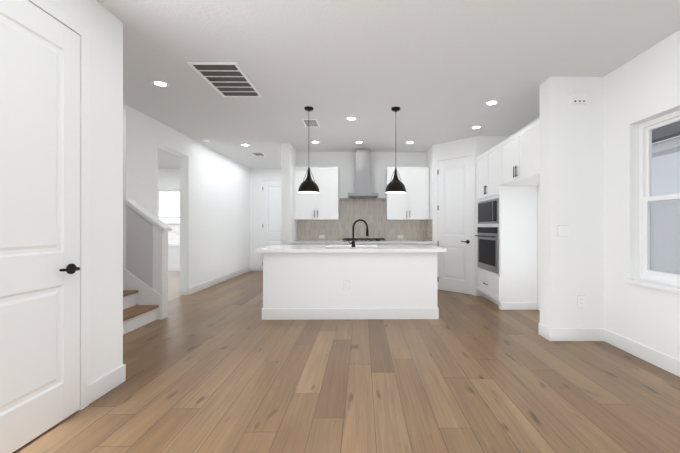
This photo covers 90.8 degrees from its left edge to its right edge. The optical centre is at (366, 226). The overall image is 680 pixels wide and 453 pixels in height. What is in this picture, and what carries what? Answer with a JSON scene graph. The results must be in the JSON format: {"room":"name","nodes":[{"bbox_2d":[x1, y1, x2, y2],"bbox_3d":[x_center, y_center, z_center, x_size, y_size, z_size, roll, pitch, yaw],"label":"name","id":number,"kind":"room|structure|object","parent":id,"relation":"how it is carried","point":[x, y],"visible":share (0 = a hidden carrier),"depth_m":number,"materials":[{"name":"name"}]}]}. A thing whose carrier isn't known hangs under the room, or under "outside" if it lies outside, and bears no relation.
{"room":"kitchen","nodes":[
{"label":"kitchen","id":0,"kind":"room"},
{"bbox_2d":[46,0,225,383],"bbox_3d":[-3.554,-0.190,0.560,3.395,2.770,7.720,0,0,-1],"label":"wall","id":1,"kind":"structure","parent":0,"point":[124,142],"depth_m":2.58,"materials":[{"name":"white paint"}]},
{"bbox_2d":[0,0,79,452],"bbox_3d":[-1.838,-0.027,1.847,0.067,2.430,0.657,0,0,-1],"label":"closet door","id":2,"kind":"structure","parent":1,"relation":"in","point":[39,221],"depth_m":1.89,"materials":[{"name":"white wood"}]},
{"bbox_2d":[14,0,88,451],"bbox_3d":[-1.864,-0.056,1.850,0.019,2.504,0.782,0,0,-1],"label":"trim","id":3,"kind":"structure","parent":1,"relation":"attached to","point":[43,5],"depth_m":2.19,"materials":[{"name":"white wood"}]},
{"bbox_2d":[89,364,125,403],"bbox_3d":[-1.875,1.132,2.408,0.017,0.130,0.327,0,0,-1],"label":"baseboard","id":4,"kind":"structure","parent":1,"relation":"attached to","point":[105,384],"depth_m":2.40,"materials":[{"name":"white"}]},
{"bbox_2d":[158,190,179,244],"bbox_3d":[-5.695,-0.242,9.117,1.296,1.506,0.060,0,0,-1],"label":"room window","id":5,"kind":"structure","parent":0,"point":[159,216],"depth_m":9.09,"materials":[{"name":"white plastic"}]},
{"bbox_2d":[168,271,182,300],"bbox_3d":[-5.397,1.250,5.475,4.400,0.100,7.600,0,0,-1],"label":"floor carpet","id":6,"kind":"object","parent":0,"point":[173,283],"visible":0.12,"depth_m":6.92,"materials":[{"name":"beige carpet"}]},
{"bbox_2d":[226,157,249,273],"bbox_3d":[-3.209,-0.184,6.755,0.150,2.770,4.620,0,0,-1],"label":"wall","id":7,"kind":"structure","parent":0,"point":[237,175],"depth_m":8.16,"materials":[{"name":"white paint"}]},
{"bbox_2d":[125,199,173,319],"bbox_3d":[-2.849,0.420,4.369,0.503,1.558,0.170,0,0,-1],"label":"trim","id":8,"kind":"structure","parent":7,"relation":"attached to","point":[160,254],"depth_m":4.31,"materials":[{"name":"white wood"}]},
{"bbox_2d":[179,288,186,294],"bbox_3d":[-3.299,1.137,7.439,0.017,0.130,3.187,0,0,-1],"label":"baseboard","id":9,"kind":"structure","parent":7,"relation":"attached to","point":[182,291],"depth_m":5.85,"materials":[{"name":"white wood"}]},
{"bbox_2d":[187,266,250,294],"bbox_3d":[-3.137,1.137,7.458,0.017,0.130,3.222,0,0,-1],"label":"baseboard","id":10,"kind":"structure","parent":7,"relation":"attached to","point":[204,285],"depth_m":6.91,"materials":[{"name":"white wood"}]},
{"bbox_2d":[250,169,277,265],"bbox_3d":[-4.565,-0.182,9.119,6.160,2.770,0.135,0,0,-1],"label":"wall","id":11,"kind":"structure","parent":0,"point":[255,174],"depth_m":9.07,"materials":[{"name":"white paint"}]},
{"bbox_2d":[168,266,179,270],"bbox_3d":[-5.404,1.138,9.034,4.180,0.130,0.014,0,0,-1],"label":"baseboard","id":12,"kind":"structure","parent":11,"relation":"attached to","point":[170,268],"depth_m":9.03,"materials":[{"name":"white wood"}]},
{"bbox_2d":[260,178,280,270],"bbox_3d":[-2.414,-0.049,9.071,0.932,2.504,0.019,0,0,-1],"label":"trim","id":13,"kind":"structure","parent":11,"relation":"attached to","point":[261,179],"depth_m":9.06,"materials":[{"name":"white wood"}]},
{"bbox_2d":[262,181,280,264],"bbox_3d":[-2.417,-0.020,9.045,0.807,2.430,0.067,0,0,-1],"label":"hall door","id":14,"kind":"structure","parent":11,"relation":"in","point":[271,225],"depth_m":9.07,"materials":[{"name":"white wood"}]},
{"bbox_2d":[278,144,297,244],"bbox_3d":[-1.536,-0.184,6.651,0.168,2.770,0.672,0,0,-1],"label":"wall","id":15,"kind":"structure","parent":0,"point":[289,156],"depth_m":6.32,"materials":[{"name":"white paint"}]},
{"bbox_2d":[13,271,679,452],"bbox_3d":[-0.075,1.244,0.045,6.100,0.100,18.600,0,0,-1],"label":"floor","id":16,"kind":"structure","parent":0,"point":[223,367],"depth_m":2.46,"materials":[{"name":"brown wood"}]},
{"bbox_2d":[123,268,160,334],"bbox_3d":[-3.835,0.167,3.769,2.398,2.062,1.040,0,0,-1],"label":"stairs","id":17,"kind":"structure","parent":16,"relation":"on","point":[146,298],"depth_m":4.25,"materials":[{"name":"white"}]},
{"bbox_2d":[290,242,317,244],"bbox_3d":[-1.195,0.763,6.665,0.510,0.874,0.648,0,0,-1],"label":"base cabinet","id":18,"kind":"object","parent":16,"relation":"on","point":[292,243],"depth_m":6.33,"materials":[{"name":"white"}]},
{"bbox_2d":[342,238,425,241],"bbox_3d":[-0.097,0.306,6.673,2.706,0.041,0.663,0,0,-1],"label":"countertop","id":19,"kind":"structure","parent":18,"relation":"on","point":[344,239],"depth_m":6.48,"materials":[{"name":"white stone"}]},
{"bbox_2d":[318,242,341,244],"bbox_3d":[-0.773,0.763,6.671,0.569,0.874,0.648,0,0,-1],"label":"base cabinet","id":20,"kind":"object","parent":16,"relation":"on","point":[319,243],"depth_m":6.33,"materials":[{"name":"white"}]},
{"bbox_2d":[262,251,441,319],"bbox_3d":[-0.214,0.762,4.754,2.283,0.874,0.880,0,0,-1],"label":"kitchen island","id":21,"kind":"object","parent":16,"relation":"on","point":[317,282],"depth_m":4.32,"materials":[{"name":"white wood"}]},
{"bbox_2d":[254,247,445,250],"bbox_3d":[-0.207,0.304,4.474,2.426,0.040,0.520,0,0,-1],"label":"island countertop","id":22,"kind":"structure","parent":21,"relation":"on","point":[263,248],"depth_m":4.23,"materials":[{"name":"white stone"}]},
{"bbox_2d":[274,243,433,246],"bbox_3d":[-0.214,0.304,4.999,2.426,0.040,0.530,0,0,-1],"label":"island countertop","id":23,"kind":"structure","parent":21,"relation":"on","point":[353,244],"depth_m":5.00,"materials":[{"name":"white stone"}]},
{"bbox_2d":[342,242,365,244],"bbox_3d":[-0.322,0.763,6.677,0.569,0.874,0.648,0,0,-1],"label":"base cabinet","id":24,"kind":"object","parent":16,"relation":"on","point":[343,243],"depth_m":6.34,"materials":[{"name":"white"}]},
{"bbox_2d":[366,242,389,244],"bbox_3d":[0.129,0.763,6.683,0.569,0.874,0.648,0,0,-1],"label":"base cabinet","id":25,"kind":"object","parent":16,"relation":"on","point":[367,243],"depth_m":6.35,"materials":[{"name":"white"}]},
{"bbox_2d":[390,242,413,244],"bbox_3d":[0.580,0.763,6.689,0.569,0.874,0.648,0,0,-1],"label":"base cabinet","id":26,"kind":"object","parent":16,"relation":"on","point":[391,243],"depth_m":6.35,"materials":[{"name":"white"}]},
{"bbox_2d":[414,242,432,244],"bbox_3d":[1.001,0.763,6.694,0.510,0.874,0.648,0,0,-1],"label":"base cabinet","id":27,"kind":"object","parent":16,"relation":"on","point":[415,243],"depth_m":6.36,"materials":[{"name":"white"}]},
{"bbox_2d":[475,144,536,309],"bbox_3d":[2.158,0.000,5.309,0.610,2.400,0.976,0,0,-1],"label":"tall cabinet","id":28,"kind":"object","parent":16,"relation":"on","point":[506,271],"visible":0.94,"depth_m":4.84,"materials":[{"name":"white wood"}]},
{"bbox_2d":[97,0,679,168],"bbox_3d":[-2.314,-1.633,3.018,10.500,0.120,12.600,0,0,-1],"label":"ceiling","id":29,"kind":"structure","parent":0,"point":[438,71],"depth_m":3.19,"materials":[{"name":"white paint"}]},
{"bbox_2d":[151,80,169,86],"bbox_3d":[-2.268,-1.569,3.678,0.180,0.006,0.180,0,0,-1],"label":"recessed light","id":30,"kind":"object","parent":29,"relation":"in","point":[159,83],"visible":1,"depth_m":3.67,"materials":[{"name":"white plastic"}]},
{"bbox_2d":[187,62,262,96],"bbox_3d":[-1.487,-1.566,3.619,0.470,0.012,0.840,0,0,-1],"label":"ceiling vent","id":31,"kind":"object","parent":29,"relation":"in","point":[227,79],"visible":0.98,"depth_m":3.54,"materials":[{"name":"white plastic"}]},
{"bbox_2d":[250,152,265,155],"bbox_3d":[-2.345,-1.564,7.243,0.250,0.009,0.350,0,0,-1],"label":"ceiling vent","id":32,"kind":"object","parent":29,"relation":"in","point":[257,153],"visible":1,"depth_m":7.19,"materials":[{"name":"white plastic"}]},
{"bbox_2d":[298,106,318,193],"bbox_3d":[-0.765,-1.010,4.428,0.278,1.120,0.278,0,0,-1],"label":"pendant light","id":33,"kind":"object","parent":29,"relation":"hanging from","point":[308,185],"visible":1,"depth_m":4.37,"materials":[{"name":"black metal"}]},
{"bbox_2d":[301,119,319,126],"bbox_3d":[-0.841,-1.566,5.068,0.230,0.009,0.380,0,0,-1],"label":"ceiling vent","id":34,"kind":"object","parent":29,"relation":"in","point":[311,122],"visible":0.98,"depth_m":5.02,"materials":[{"name":"white plastic"}]},
{"bbox_2d":[345,117,357,120],"bbox_3d":[-0.222,-1.568,4.864,0.180,0.006,0.180,0,0,-1],"label":"recessed light","id":35,"kind":"object","parent":29,"relation":"in","point":[351,118],"visible":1,"depth_m":4.85,"materials":[{"name":"white plastic"}]},
{"bbox_2d":[385,107,405,193],"bbox_3d":[0.387,-1.010,4.443,0.278,1.120,0.278,0,0,-1],"label":"pendant light","id":36,"kind":"object","parent":29,"relation":"hanging from","point":[395,185],"visible":1,"depth_m":4.37,"materials":[{"name":"black metal"}]},
{"bbox_2d":[470,125,481,128],"bbox_3d":[1.735,-1.567,5.286,0.180,0.006,0.180,0,0,-1],"label":"recessed light","id":37,"kind":"object","parent":29,"relation":"in","point":[476,127],"visible":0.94,"depth_m":5.29,"materials":[{"name":"white plastic"}]},
{"bbox_2d":[484,100,498,105],"bbox_3d":[1.590,-1.568,4.245,0.180,0.006,0.180,0,0,-1],"label":"recessed light","id":38,"kind":"object","parent":29,"relation":"in","point":[491,102],"visible":1,"depth_m":4.23,"materials":[{"name":"white plastic"}]},
{"bbox_2d":[298,152,481,268],"bbox_3d":[0.403,-0.184,7.098,4.058,2.770,0.150,0,0,-1],"label":"wall","id":39,"kind":"structure","parent":0,"point":[346,161],"depth_m":7.01,"materials":[{"name":"white paint"}]},
{"bbox_2d":[294,167,338,219],"bbox_3d":[-1.009,-0.669,6.818,0.884,1.060,0.350,0,0,-1],"label":"upper cabinet","id":40,"kind":"object","parent":39,"relation":"attached to","point":[323,204],"visible":1,"depth_m":6.68,"materials":[{"name":"white wood"}]},
{"bbox_2d":[340,149,385,201],"bbox_3d":[-0.073,-1.042,6.747,0.900,1.050,0.518,0,0,-1],"label":"range hood","id":41,"kind":"object","parent":39,"relation":"attached to","point":[362,181],"visible":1,"depth_m":6.74,"materials":[{"name":"silver metal"}]},
{"bbox_2d":[297,198,432,240],"bbox_3d":[-0.091,-0.157,6.714,2.716,0.884,0.604,0,0,-1],"label":"tile backsplash","id":42,"kind":"structure","parent":39,"relation":"attached to","point":[371,212],"depth_m":7.01,"materials":[{"name":"grey tile"}]},
{"bbox_2d":[386,167,428,219],"bbox_3d":[0.830,-0.669,6.842,0.848,1.060,0.350,0,0,-1],"label":"upper cabinet","id":43,"kind":"object","parent":39,"relation":"attached to","point":[412,203],"visible":1,"depth_m":6.71,"materials":[{"name":"white wood"}]},
{"bbox_2d":[437,156,471,294],"bbox_3d":[1.593,-0.023,6.094,0.499,2.430,0.488,0,0,-1],"label":"pantry door","id":44,"kind":"structure","parent":39,"relation":"in","point":[454,207],"depth_m":6.07,"materials":[{"name":"white wood"}]},
{"bbox_2d":[438,152,473,294],"bbox_3d":[1.597,-0.052,6.081,0.500,2.504,0.450,0,0,-1],"label":"trim","id":45,"kind":"structure","parent":39,"relation":"attached to","point":[469,153],"depth_m":5.84,"materials":[{"name":"white wood"}]},
{"bbox_2d":[538,76,605,328],"bbox_3d":[2.201,-0.187,3.613,0.554,2.770,0.215,0,0,-1],"label":"wall","id":46,"kind":"structure","parent":0,"point":[588,190],"depth_m":3.51,"materials":[{"name":"white paint"}]},
{"bbox_2d":[499,119,539,185],"bbox_3d":[2.182,-0.896,4.278,0.588,0.610,1.104,0,0,-1],"label":"upper cabinet","id":47,"kind":"object","parent":46,"relation":"attached to","point":[519,158],"visible":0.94,"depth_m":4.22,"materials":[{"name":"white wood"}]},
{"bbox_2d":[558,225,568,236],"bbox_3d":[2.060,0.048,3.500,0.119,0.119,0.009,0,0,-1],"label":"light switch","id":48,"kind":"object","parent":46,"relation":"attached to","point":[563,230],"visible":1,"depth_m":3.50,"materials":[{"name":"grey plastic"}]},
{"bbox_2d":[548,327,602,340],"bbox_3d":[2.181,1.133,3.497,0.538,0.130,0.020,0,0,-1],"label":"baseboard","id":49,"kind":"structure","parent":46,"relation":"attached to","point":[564,334],"depth_m":3.49,"materials":[{"name":"white"}]},
{"bbox_2d":[570,93,586,103],"bbox_3d":[2.210,-1.332,3.487,0.160,0.100,0.040,0,0,-1],"label":"box","id":50,"kind":"object","parent":46,"relation":"attached to","point":[578,98],"visible":1,"depth_m":3.47,"materials":[{"name":"white plastic"}]},
{"bbox_2d":[578,295,584,306],"bbox_3d":[2.250,0.783,3.503,0.075,0.119,0.006,0,0,-1],"label":"outlet","id":51,"kind":"object","parent":46,"relation":"attached to","point":[581,300],"visible":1,"depth_m":3.50,"materials":[{"name":"grey plastic"}]},
{"bbox_2d":[603,328,679,376],"bbox_3d":[2.527,1.130,0.144,0.014,0.130,6.730,0,0,-1],"label":"baseboard","id":52,"kind":"structure","parent":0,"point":[670,364],"depth_m":2.99,"materials":[{"name":"white"}]},
{"bbox_2d":[624,278,679,292],"bbox_3d":[2.535,0.510,2.620,0.135,0.034,1.160,0,0,-1],"label":"trim","id":53,"kind":"structure","parent":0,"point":[663,286],"depth_m":2.89,"materials":[{"name":"white wood"}]},
{"bbox_2d":[639,110,679,285],"bbox_3d":[2.622,-0.236,2.622,0.060,1.462,1.096,0,0,-1],"label":"window","id":54,"kind":"structure","parent":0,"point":[646,197],"depth_m":3.08,"materials":[{"name":"white plastic"}]},
{"label":"outside","id":55,"kind":"structure","parent":0,"visible":0},
{"bbox_2d":[160,192,179,243],"bbox_3d":[-5.576,-1.245,11.430,9.000,5.100,4.490,0,0,-1],"label":"porch","id":56,"kind":"object","parent":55,"point":[169,203],"depth_m":13.24,"materials":[{"name":"white"}]},
{"bbox_2d":[650,121,679,274],"bbox_3d":[5.632,-0.949,1.822,5.840,4.490,22.000,0,0,-1],"label":"neighbor","id":57,"kind":"structure","parent":55,"point":[674,131],"depth_m":5.54,"materials":[{"name":"grey paint"}]}
]}

